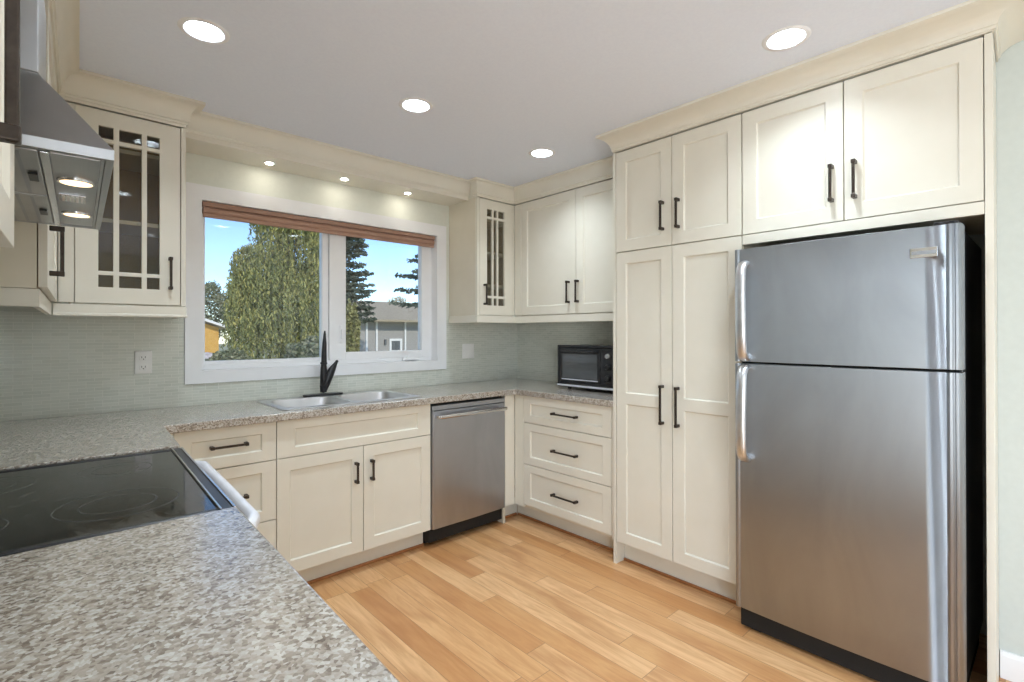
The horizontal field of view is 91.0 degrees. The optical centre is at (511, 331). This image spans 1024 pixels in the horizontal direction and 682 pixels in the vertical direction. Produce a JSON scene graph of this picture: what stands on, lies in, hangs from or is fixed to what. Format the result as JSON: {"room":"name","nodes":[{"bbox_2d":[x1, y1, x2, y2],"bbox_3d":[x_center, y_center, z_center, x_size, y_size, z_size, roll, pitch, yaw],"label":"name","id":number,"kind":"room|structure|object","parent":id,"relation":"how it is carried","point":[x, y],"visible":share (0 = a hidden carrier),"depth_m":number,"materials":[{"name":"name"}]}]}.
{"room":"kitchen","nodes":[
{"label":"kitchen","id":0,"kind":"room"},
{"bbox_2d":[0,102,515,421],"bbox_3d":[-1.272,0.104,3.202,3.950,2.415,0.140,0,0,-43],"label":"wall","id":1,"kind":"structure","parent":0,"point":[200,169],"depth_m":3.13,"materials":[{"name":"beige paint"}]},
{"bbox_2d":[53,69,205,318],"bbox_3d":[-1.789,-0.575,2.357,0.535,1.020,0.410,0,0,-43],"label":"upper cabinet","id":2,"kind":"object","parent":1,"relation":"attached to","point":[134,265],"visible":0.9,"depth_m":2.31,"materials":[{"name":"beige paint"}]},
{"bbox_2d":[98,218,158,237],"bbox_3d":[-1.828,-0.491,2.391,0.369,0.018,0.288,0,0,-43],"label":"shelf","id":3,"kind":"object","parent":2,"relation":"attached to","point":[127,229],"depth_m":2.38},
{"bbox_2d":[111,147,158,175],"bbox_3d":[-1.829,-0.811,2.392,0.369,0.018,0.288,0,0,-43],"label":"shelf","id":4,"kind":"object","parent":2,"relation":"attached to","point":[129,161],"depth_m":2.41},
{"bbox_2d":[0,311,516,420],"bbox_3d":[-1.159,0.154,3.204,3.280,0.486,0.008,0,0,-43],"label":"wall tiles","id":5,"kind":"structure","parent":1,"relation":"attached to","point":[52,365],"depth_m":2.51,"materials":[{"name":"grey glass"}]},
{"bbox_2d":[135,351,151,373],"bbox_3d":[-1.865,0.157,2.545,0.072,0.116,0.009,0,0,-43],"label":"wall outlet","id":6,"kind":"object","parent":5,"relation":"attached to","point":[143,359],"visible":1,"depth_m":2.54,"materials":[{"name":"white plastic"}]},
{"bbox_2d":[139,355,147,360],"bbox_3d":[-1.863,0.133,2.543,0.034,0.030,0.003,0,0,-43],"label":"socket","id":7,"kind":"object","parent":6,"relation":"attached to","point":[141,357],"depth_m":2.54,"materials":[{"name":"white plastic"}]},
{"bbox_2d":[139,364,147,369],"bbox_3d":[-1.863,0.181,2.543,0.034,0.030,0.003,0,0,-43],"label":"socket","id":8,"kind":"object","parent":6,"relation":"attached to","point":[141,366],"depth_m":2.54,"materials":[{"name":"white plastic"}]},
{"bbox_2d":[462,344,473,358],"bbox_3d":[-0.342,0.155,3.943,0.114,0.116,0.010,0,0,-43],"label":"light switch","id":9,"kind":"object","parent":5,"relation":"attached to","point":[467,349],"visible":1,"depth_m":3.94,"materials":[{"name":"white plastic"}]},
{"bbox_2d":[184,182,445,384],"bbox_3d":[-1.164,-0.254,3.286,1.678,1.075,0.150,0,0,-43],"label":"window","id":10,"kind":"structure","parent":1,"relation":"in","point":[430,354],"depth_m":3.27,"materials":[{"name":"white paint"}]},
{"bbox_2d":[202,201,434,247],"bbox_3d":[-1.142,-0.666,3.261,1.504,0.084,0.042,0,0,-43],"label":"roller blind","id":11,"kind":"object","parent":10,"relation":"attached to","point":[209,209],"visible":0.92,"depth_m":3.13,"materials":[{"name":"brown wood"}]},
{"bbox_2d":[186,111,470,205],"bbox_3d":[-1.031,-1.017,3.134,1.762,0.132,0.293,0,0,-43],"label":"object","id":12,"kind":"object","parent":1,"relation":"attached to","point":[207,134],"visible":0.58,"depth_m":2.93,"materials":[{"name":"beige paint"}]},
{"bbox_2d":[263,161,275,164],"bbox_3d":[-1.374,-0.953,2.852,0.066,0.006,0.066,0,0,-43],"label":"puck light","id":13,"kind":"object","parent":12,"relation":"attached to","point":[264,162],"visible":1,"depth_m":2.84,"materials":[{"name":"white paint"}]},
{"bbox_2d":[339,177,349,180],"bbox_3d":[-1.049,-0.952,3.151,0.066,0.006,0.066,0,0,-43],"label":"puck light","id":14,"kind":"object","parent":12,"relation":"attached to","point":[340,178],"visible":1,"depth_m":3.14,"materials":[{"name":"white paint"}]},
{"bbox_2d":[449,177,514,322],"bbox_3d":[-0.231,-0.572,3.805,0.407,1.020,0.384,0,0,-43],"label":"upper cabinet","id":15,"kind":"object","parent":1,"relation":"attached to","point":[481,231],"visible":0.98,"depth_m":3.71,"materials":[{"name":"beige paint"}]},
{"bbox_2d":[487,219,502,229],"bbox_3d":[-0.242,-0.818,3.849,0.322,0.018,0.288,0,0,-43],"label":"shelf","id":16,"kind":"object","parent":15,"relation":"attached to","point":[500,224],"depth_m":3.85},
{"bbox_2d":[487,252,502,259],"bbox_3d":[-0.242,-0.578,3.848,0.322,0.018,0.288,0,0,-43],"label":"shelf","id":17,"kind":"object","parent":15,"relation":"attached to","point":[500,255],"depth_m":3.83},
{"bbox_2d":[488,284,502,289],"bbox_3d":[-0.241,-0.338,3.847,0.322,0.018,0.288,0,0,-43],"label":"shelf","id":18,"kind":"object","parent":15,"relation":"attached to","point":[500,286],"depth_m":3.80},
{"bbox_2d":[79,0,995,203],"bbox_3d":[0.904,-1.106,0.833,3.950,0.020,6.583,0,0,-43],"label":"ceiling","id":19,"kind":"structure","parent":0,"point":[503,81],"depth_m":2.02,"materials":[{"name":"paint"}]},
{"bbox_2d":[177,17,229,43],"bbox_3d":[-1.116,-1.136,1.824,0.164,0.105,0.164,0,0,-43],"label":"recessed light","id":20,"kind":"object","parent":19,"relation":"in","point":[200,29],"visible":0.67,"depth_m":1.86,"materials":[{"name":"white paint"}]},
{"bbox_2d":[398,98,432,112],"bbox_3d":[-0.463,-1.135,2.423,0.164,0.105,0.164,0,0,-43],"label":"recessed light","id":21,"kind":"object","parent":19,"relation":"in","point":[413,105],"visible":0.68,"depth_m":2.47,"materials":[{"name":"white paint"}]},
{"bbox_2d":[529,148,554,157],"bbox_3d":[0.182,-1.134,3.066,0.164,0.105,0.164,0,0,-43],"label":"recessed light","id":22,"kind":"object","parent":19,"relation":"in","point":[539,152],"visible":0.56,"depth_m":3.11,"materials":[{"name":"white paint"}]},
{"bbox_2d":[762,25,811,50],"bbox_3d":[1.022,-1.139,1.877,0.164,0.105,0.164,0,0,-43],"label":"recessed light","id":23,"kind":"object","parent":19,"relation":"in","point":[788,37],"visible":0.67,"depth_m":1.91,"materials":[{"name":"white paint"}]},
{"bbox_2d":[309,514,1010,681],"bbox_3d":[0.908,1.359,0.824,3.950,0.120,6.583,0,0,-43],"label":"floor","id":24,"kind":"structure","parent":0,"point":[518,599],"depth_m":2.29,"materials":[{"name":"brown wood"}]},
{"bbox_2d":[0,447,259,556],"bbox_3d":[-1.096,0.848,1.228,0.732,0.912,0.774,0,0,-41],"label":"range","id":25,"kind":"object","parent":24,"relation":"on","point":[42,506],"visible":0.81,"depth_m":1.22,"materials":[{"name":"black glass"}]},
{"bbox_2d":[171,422,275,548],"bbox_3d":[-1.494,0.871,2.466,0.469,0.876,0.622,0,0,-43],"label":"base cabinet","id":26,"kind":"object","parent":24,"relation":"on","point":[245,456],"visible":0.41,"depth_m":2.34,"materials":[{"name":"beige paint"}]},
{"bbox_2d":[275,404,429,583],"bbox_3d":[-0.996,0.872,2.922,0.877,0.876,0.622,0,0,-43],"label":"base cabinet","id":27,"kind":"object","parent":24,"relation":"on","point":[353,489],"visible":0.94,"depth_m":2.69,"materials":[{"name":"beige paint"}]},
{"bbox_2d":[423,396,507,542],"bbox_3d":[-0.430,0.877,3.396,0.586,0.868,0.636,0,0,-43],"label":"dishwasher","id":28,"kind":"object","parent":24,"relation":"on","point":[467,452],"visible":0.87,"depth_m":3.18,"materials":[{"name":"metal"}]},
{"bbox_2d":[496,395,516,522],"bbox_3d":[-0.174,0.875,3.701,0.193,0.874,0.587,0,0,-43],"label":"cabinet filler","id":29,"kind":"object","parent":24,"relation":"on","point":[510,509],"visible":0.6,"depth_m":3.45,"materials":[{"name":"beige paint"}]},
{"bbox_2d":[515,395,613,551],"bbox_3d":[0.473,0.872,3.384,0.611,0.876,0.925,0,0,-43],"label":"base cabinet","id":30,"kind":"object","parent":24,"relation":"on","point":[564,449],"visible":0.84,"depth_m":3.15,"materials":[{"name":"beige paint"}]},
{"bbox_2d":[0,378,612,470],"bbox_3d":[-0.684,0.413,2.664,3.293,0.038,1.427,0,0,-43],"label":"countertop","id":31,"kind":"structure","parent":30,"relation":"on","point":[51,440],"depth_m":2.25,"materials":[{"name":"stone"}]},
{"bbox_2d":[303,331,342,396],"bbox_3d":[-1.150,0.194,3.069,0.244,0.394,0.065,0,0,-43],"label":"faucet","id":32,"kind":"object","parent":31,"relation":"on","point":[326,376],"visible":1,"depth_m":3.06,"materials":[{"name":"black metal"}]},
{"bbox_2d":[256,390,420,410],"bbox_3d":[-0.996,0.478,2.939,0.798,0.173,0.483,0,0,-43],"label":"sink","id":33,"kind":"object","parent":31,"relation":"in","point":[292,403],"visible":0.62,"depth_m":2.97,"materials":[{"name":"metal"}]},
{"bbox_2d":[557,344,612,392],"bbox_3d":[0.585,0.245,3.409,0.334,0.302,0.505,0,0,-43],"label":"countertop oven","id":34,"kind":"object","parent":31,"relation":"on","point":[586,366],"visible":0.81,"depth_m":3.32,"materials":[{"name":"black plastic"}]},
{"bbox_2d":[595,87,761,603],"bbox_3d":[0.986,0.109,2.760,0.718,2.394,0.756,0,0,-43],"label":"pantry cabinet","id":35,"kind":"object","parent":24,"relation":"on","point":[678,198],"visible":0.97,"depth_m":2.55,"materials":[{"name":"beige paint"}]},
{"bbox_2d":[735,220,982,681],"bbox_3d":[1.467,0.467,2.152,0.763,1.674,0.752,0,0,-43],"label":"refrigerator","id":36,"kind":"object","parent":24,"relation":"on","point":[858,379],"visible":1,"depth_m":1.88,"materials":[{"name":"silver metal"}]},
{"bbox_2d":[731,0,1023,681],"bbox_3d":[1.565,0.106,2.129,0.718,2.394,0.957,0,0,-43],"label":"tall cabinet","id":37,"kind":"object","parent":24,"relation":"on","point":[909,144],"visible":1,"depth_m":1.90,"materials":[{"name":"beige paint"}]},
{"bbox_3d":[-0.533,0.862,0.535,0.670,0.876,0.962,0,0,-41],"label":"base cabinet","id":38,"kind":"object","parent":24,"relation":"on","visible":0},
{"bbox_2d":[0,507,398,681],"bbox_3d":[-0.523,0.405,0.502,0.704,0.038,1.036,0,0,-43],"label":"countertop","id":39,"kind":"structure","parent":38,"relation":"on","point":[205,597],"depth_m":0.69,"materials":[{"name":"stone"}]},
{"bbox_2d":[522,40,1023,674],"bbox_3d":[2.204,0.094,1.925,0.555,2.415,6.443,0,0,-43],"label":"wall","id":40,"kind":"structure","parent":0,"point":[1010,67],"depth_m":1.88,"materials":[{"name":"grey paint"}]},
{"bbox_2d":[514,156,612,322],"bbox_3d":[0.502,-0.574,3.532,0.392,1.020,1.093,0,0,-43],"label":"upper cabinet","id":41,"kind":"object","parent":40,"relation":"attached to","point":[564,241],"visible":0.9,"depth_m":3.44,"materials":[{"name":"beige paint"}]},
{"bbox_2d":[517,321,612,381],"bbox_3d":[0.531,0.154,3.784,0.008,0.486,1.424,0,0,-43],"label":"wall tiles","id":42,"kind":"structure","parent":40,"relation":"attached to","point":[537,343],"depth_m":4.03,"materials":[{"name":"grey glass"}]},
{"bbox_2d":[1000,649,1023,681],"bbox_3d":[2.964,1.246,0.674,0.014,0.100,3.320,0,0,-43],"label":"baseboard","id":43,"kind":"structure","parent":40,"relation":"attached to","point":[1011,665],"depth_m":1.87,"materials":[{"name":"white paint"}]},
{"bbox_3d":[-0.320,0.089,-0.347,0.322,2.415,6.463,0,0,-43],"label":"wall","id":44,"kind":"structure","parent":0,"visible":0},
{"bbox_2d":[0,0,21,247],"bbox_3d":[-0.626,-0.610,0.385,0.368,0.968,0.805,0,0,-41],"label":"upper cabinet","id":45,"kind":"object","parent":44,"relation":"attached to","point":[10,129],"visible":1,"depth_m":0.46,"materials":[{"name":"beige paint"}]},
{"bbox_2d":[0,0,79,314],"bbox_3d":[-1.705,-0.578,1.669,0.409,1.020,0.865,0,0,-41],"label":"upper cabinet","id":46,"kind":"object","parent":44,"relation":"attached to","point":[29,273],"visible":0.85,"depth_m":1.46,"materials":[{"name":"beige paint"}]},
{"bbox_2d":[14,0,113,229],"bbox_3d":[-1.143,-0.695,1.052,0.456,0.792,0.790,0,0,-41],"label":"range hood","id":47,"kind":"object","parent":44,"relation":"attached to","point":[63,168],"visible":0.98,"depth_m":0.99,"materials":[{"name":"metal"}]},
{"bbox_2d":[50,151,99,225],"bbox_3d":[-1.009,-0.308,1.165,0.067,0.003,0.730,0,0,-41],"label":"lamp","id":48,"kind":"object","parent":47,"relation":"attached to","point":[74,180],"depth_m":1.10,"materials":[{"name":"metal"}]},
{"label":"outside","id":49,"kind":"structure","parent":0,"visible":0},
{"bbox_2d":[219,344,275,358],"bbox_3d":[-20.499,1.947,44.510,110.000,0.200,86.697,0,0,-43],"label":"ground","id":50,"kind":"structure","parent":49,"point":[220,345],"depth_m":55.47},
{"bbox_2d":[205,352,212,358],"bbox_3d":[-13.892,1.446,22.440,1.512,1.016,1.524,0,0,-15],"label":"boulder","id":51,"kind":"object","parent":50,"relation":"on","point":[207,354],"visible":0.07,"depth_m":22.40,"materials":[{"name":"stone"}]},
{"bbox_2d":[205,318,224,352],"bbox_3d":[-18.875,0.295,27.477,4.550,2.970,6.800,0,0,-43],"label":"house","id":52,"kind":"structure","parent":50,"relation":"on","point":[212,328],"depth_m":26.31,"materials":[{"name":"yellow paint"}]},
{"bbox_2d":[205,280,228,337],"bbox_3d":[-21.817,-0.919,35.356,4.219,5.468,4.311,0,0,-43],"label":"leafy tree","id":53,"kind":"object","parent":50,"relation":"on","point":[210,288],"visible":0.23,"depth_m":35.09,"materials":[{"name":"green plant"}]},
{"bbox_2d":[206,349,252,360],"bbox_3d":[-5.712,1.023,10.218,0.856,1.343,0.903,0,0,-43],"label":"shrub","id":54,"kind":"object","parent":50,"relation":"on","point":[231,354],"visible":0.38,"depth_m":10.07,"materials":[{"name":"green plant"}]},
{"bbox_2d":[219,223,318,358],"bbox_3d":[-5.744,-1.621,12.845,2.358,6.659,2.877,0,0,23],"label":"weeping tree","id":55,"kind":"object","parent":50,"relation":"on","point":[274,305],"visible":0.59,"depth_m":12.11,"materials":[{"name":"green plant"}]},
{"bbox_2d":[283,335,318,357],"bbox_3d":[-4.182,0.883,10.657,1.472,1.622,1.506,0,0,-43],"label":"shrub","id":56,"kind":"object","parent":50,"relation":"on","point":[309,347],"visible":0.2,"depth_m":10.30,"materials":[{"name":"green plant"}]},
{"bbox_2d":[310,236,376,323],"bbox_3d":[-7.156,-5.013,20.812,3.130,13.500,3.118,0,0,-22],"label":"spruce tree","id":57,"kind":"object","parent":50,"relation":"on","point":[352,278],"visible":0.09,"depth_m":20.89,"materials":[{"name":"green plant"}]},
{"bbox_2d":[346,298,360,351],"bbox_3d":[-5.351,0.303,16.808,0.631,2.841,0.641,0,0,-43],"label":"cedar","id":58,"kind":"object","parent":50,"relation":"on","point":[353,338],"visible":0.59,"depth_m":16.66,"materials":[{"name":"green plant"}]},
{"bbox_2d":[348,301,417,351],"bbox_3d":[-7.467,-0.030,31.945,9.000,3.620,6.450,0,0,-43],"label":"house","id":59,"kind":"structure","parent":50,"relation":"on","point":[395,328],"depth_m":29.03,"materials":[{"name":"grey"}]},
{"bbox_2d":[388,296,407,302],"bbox_3d":[-8.409,-0.409,37.117,1.998,4.420,2.025,0,0,-43],"label":"tree","id":60,"kind":"object","parent":50,"relation":"on","point":[402,300],"visible":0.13,"depth_m":36.97,"materials":[{"name":"green plant"}]},
{"bbox_2d":[389,254,417,307],"bbox_3d":[-3.143,-3.265,21.763,3.871,10.000,3.638,0,0,35],"label":"spruce tree","id":61,"kind":"object","parent":50,"relation":"on","point":[407,276],"visible":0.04,"depth_m":21.79,"materials":[{"name":"green plant"}]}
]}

